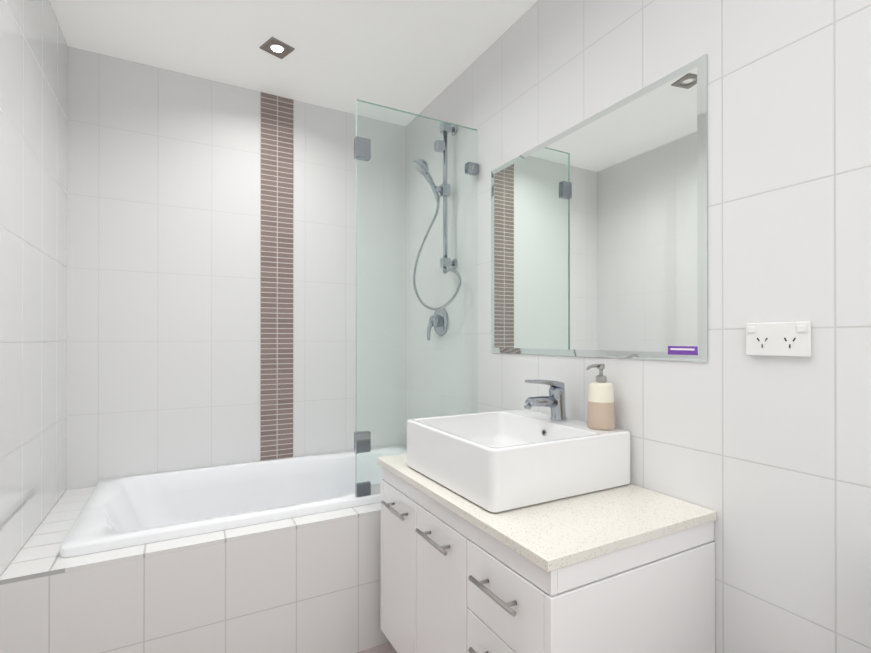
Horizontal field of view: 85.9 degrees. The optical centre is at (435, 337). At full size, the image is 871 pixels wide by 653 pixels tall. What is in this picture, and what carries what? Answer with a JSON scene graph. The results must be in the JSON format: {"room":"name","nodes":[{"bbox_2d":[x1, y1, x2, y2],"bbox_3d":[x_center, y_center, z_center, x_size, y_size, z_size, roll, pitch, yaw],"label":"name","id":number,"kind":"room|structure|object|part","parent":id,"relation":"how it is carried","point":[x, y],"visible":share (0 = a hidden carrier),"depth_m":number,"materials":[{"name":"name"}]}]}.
{"room":"bathroom","nodes":[
{"label":"bathroom","id":0,"kind":"room"},
{"bbox_2d":[0,0,67,575],"bbox_3d":[-0.862,-0.049,0.580,0.120,2.345,3.050,0,0,-28],"label":"wall","id":1,"kind":"structure","parent":0,"point":[33,238],"depth_m":1.49,"materials":[{"name":"tile"}]},
{"bbox_2d":[67,46,405,489],"bbox_3d":[-0.881,-0.044,2.372,1.791,2.345,0.120,0,0,-28],"label":"wall","id":2,"kind":"structure","parent":0,"point":[163,270],"depth_m":2.19,"materials":[{"name":"tile"}]},
{"bbox_2d":[260,92,293,459],"bbox_3d":[-0.794,-0.306,2.349,0.160,1.820,0.004,0,0,-28],"label":"tile strip","id":3,"kind":"object","parent":2,"relation":"attached to","point":[276,270],"depth_m":2.35,"materials":[{"name":"tile"}]},
{"bbox_2d":[50,0,537,125],"bbox_3d":[-0.127,-1.270,0.982,1.791,0.100,3.290,0,0,-28],"label":"ceiling","id":4,"kind":"structure","parent":0,"point":[415,56],"depth_m":1.92,"materials":[{"name":"white paint"}]},
{"bbox_2d":[259,37,294,58],"bbox_3d":[-0.665,-1.214,1.965,0.104,0.006,0.104,0,0,42],"label":"recessed light","id":5,"kind":"object","parent":4,"relation":"in","point":[276,47],"visible":1,"depth_m":1.96,"materials":[{"name":"grey metal"}]},
{"bbox_2d":[357,642,396,652],"bbox_3d":[-0.127,1.175,0.974,1.791,0.100,3.290,0,0,-28],"label":"floor","id":6,"kind":"structure","parent":0,"point":[388,647],"depth_m":1.69,"materials":[{"name":"tile"}]},
{"bbox_2d":[0,502,389,652],"bbox_3d":[-0.480,0.879,1.627,1.550,0.495,0.103,0,0,-28],"label":"bathtub surround","id":7,"kind":"structure","parent":6,"relation":"on","point":[311,583],"depth_m":1.47,"materials":[{"name":"tile"}]},
{"bbox_2d":[60,445,406,557],"bbox_3d":[-0.635,0.790,1.999,1.410,0.374,0.758,0,0,-28],"label":"bathtub","id":8,"kind":"object","parent":7,"relation":"on","point":[123,512],"visible":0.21,"depth_m":2.08,"materials":[{"name":"white ceramic"}]},
{"bbox_2d":[354,99,478,496],"bbox_3d":[-0.061,-0.152,1.902,0.552,1.505,0.034,0,0,-28],"label":"glass screen","id":9,"kind":"object","parent":8,"relation":"on","point":[362,152],"visible":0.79,"depth_m":1.83,"materials":[{"name":"clear glass"}]},
{"bbox_2d":[377,454,716,652],"bbox_3d":[0.225,0.771,1.370,0.551,0.710,0.867,0,0,-28],"label":"bathroom vanity","id":10,"kind":"object","parent":6,"relation":"on","point":[629,568],"visible":0.96,"depth_m":1.07,"materials":[{"name":"white"}]},
{"bbox_3d":[-0.113,0.752,1.504,0.018,0.522,0.260,0,0,-28],"label":"door","id":11,"kind":"part","parent":10,"relation":"part of","materials":[{"name":"white"}]},
{"bbox_3d":[0.017,0.752,1.266,0.018,0.522,0.277,0,0,-28],"label":"door","id":12,"kind":"part","parent":10,"relation":"part of","materials":[{"name":"white"}]},
{"bbox_3d":[0.106,0.549,1.052,0.028,0.009,0.009,0,0,-28],"label":"handle post","id":13,"kind":"part","parent":10,"relation":"part of","materials":[{"name":"silver metal"}]},
{"bbox_3d":[0.149,0.745,1.021,0.018,0.177,0.274,0,0,-28],"label":"drawer","id":14,"kind":"part","parent":10,"relation":"part of","materials":[{"name":"white"}]},
{"bbox_3d":[0.149,0.572,1.021,0.018,0.163,0.274,0,0,-28],"label":"drawer","id":15,"kind":"part","parent":10,"relation":"part of","materials":[{"name":"white"}]},
{"bbox_3d":[0.154,0.548,0.964,0.028,0.009,0.009,0,0,-28],"label":"handle post","id":16,"kind":"part","parent":10,"relation":"part of","materials":[{"name":"silver metal"}]},
{"bbox_2d":[377,454,716,571],"bbox_3d":[0.235,0.427,1.377,0.529,0.022,0.867,0,0,-28],"label":"countertop","id":17,"kind":"structure","parent":10,"relation":"on","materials":[{"name":"stone"}]},
{"bbox_2d":[407,409,629,512],"bbox_3d":[0.230,0.339,1.423,0.486,0.151,0.489,0,0,-28],"label":"basin","id":18,"kind":"object","parent":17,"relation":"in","point":[499,461],"visible":0.98,"depth_m":1.25,"materials":[{"name":"white ceramic"}]},
{"bbox_2d":[524,379,566,420],"bbox_3d":[0.348,0.198,1.485,0.166,0.135,0.054,0,0,-28],"label":"tap","id":19,"kind":"object","parent":18,"relation":"on","point":[554,400],"visible":1,"depth_m":1.48,"materials":[{"name":"silver metal"}]},
{"bbox_3d":[0.335,0.204,1.478,0.123,0.042,0.037,0,0,-28],"label":"spout","id":20,"kind":"part","parent":19,"relation":"part of","materials":[{"name":"silver metal"}]},
{"bbox_3d":[0.343,0.146,1.482,0.132,0.032,0.050,0,0,-28],"label":"lever","id":21,"kind":"part","parent":19,"relation":"part of","materials":[{"name":"silver metal"}]},
{"bbox_2d":[586,364,614,429],"bbox_3d":[0.475,0.169,1.363,0.098,0.187,0.078,0,0,-28],"label":"soap dispenser","id":22,"kind":"object","parent":18,"relation":"on","point":[601,410],"visible":1,"depth_m":1.34,"materials":[{"name":"beige plastic"}]},
{"bbox_3d":[-1.277,0.885,1.619,0.141,0.483,0.822,0,0,-28],"label":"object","id":23,"kind":"object","parent":6,"relation":"on","visible":0},
{"bbox_2d":[0,555,70,584],"bbox_3d":[-1.100,0.636,1.293,0.140,0.012,0.103,0,0,-28],"label":"wall cap","id":24,"kind":"object","parent":23,"relation":"on","point":[31,569],"visible":0.83,"depth_m":1.27,"materials":[{"name":"tile"}]},
{"bbox_2d":[10,486,95,563],"bbox_3d":[-1.298,0.637,1.660,0.140,0.012,0.732,0,0,-28],"label":"wall ledge","id":25,"kind":"object","parent":23,"relation":"on","point":[48,537],"visible":0.57,"depth_m":1.56,"materials":[{"name":"tile"}]},
{"bbox_2d":[406,0,870,652],"bbox_3d":[0.608,-0.047,1.376,0.120,2.345,3.050,0,0,-28],"label":"wall","id":26,"kind":"structure","parent":0,"point":[768,458],"depth_m":1.08,"materials":[{"name":"tile"}]},
{"bbox_2d":[413,121,461,340],"bbox_3d":[-0.015,-0.495,2.188,0.200,1.016,0.338,0,0,-28],"label":"shower rail","id":27,"kind":"object","parent":26,"relation":"attached to","point":[439,311],"depth_m":2.17,"materials":[{"name":"silver metal"}]},
{"bbox_3d":[-0.023,-0.038,2.287,0.046,0.103,0.032,0,0,-28],"label":"mixer lever","id":28,"kind":"part","parent":27,"relation":"part of","materials":[{"name":"silver metal"}]},
{"bbox_3d":[0.023,-0.083,2.317,0.009,0.144,0.144,0,0,-28],"label":"mixer plate","id":29,"kind":"part","parent":27,"relation":"part of","materials":[{"name":"silver metal"}]},
{"bbox_2d":[491,54,707,361],"bbox_3d":[0.446,-0.316,1.540,0.007,0.753,0.905,0,0,-28],"label":"mirror","id":30,"kind":"object","parent":26,"relation":"attached to","point":[599,234],"visible":1,"depth_m":1.39,"materials":[{"name":"silver mirror"}]},
{"bbox_2d":[746,321,810,356],"bbox_3d":[0.732,0.003,1.004,0.012,0.073,0.123,0,0,-28],"label":"electrical outlet","id":31,"kind":"object","parent":26,"relation":"attached to","point":[787,339],"visible":1,"depth_m":1.00,"materials":[{"name":"white plastic"}]}
]}

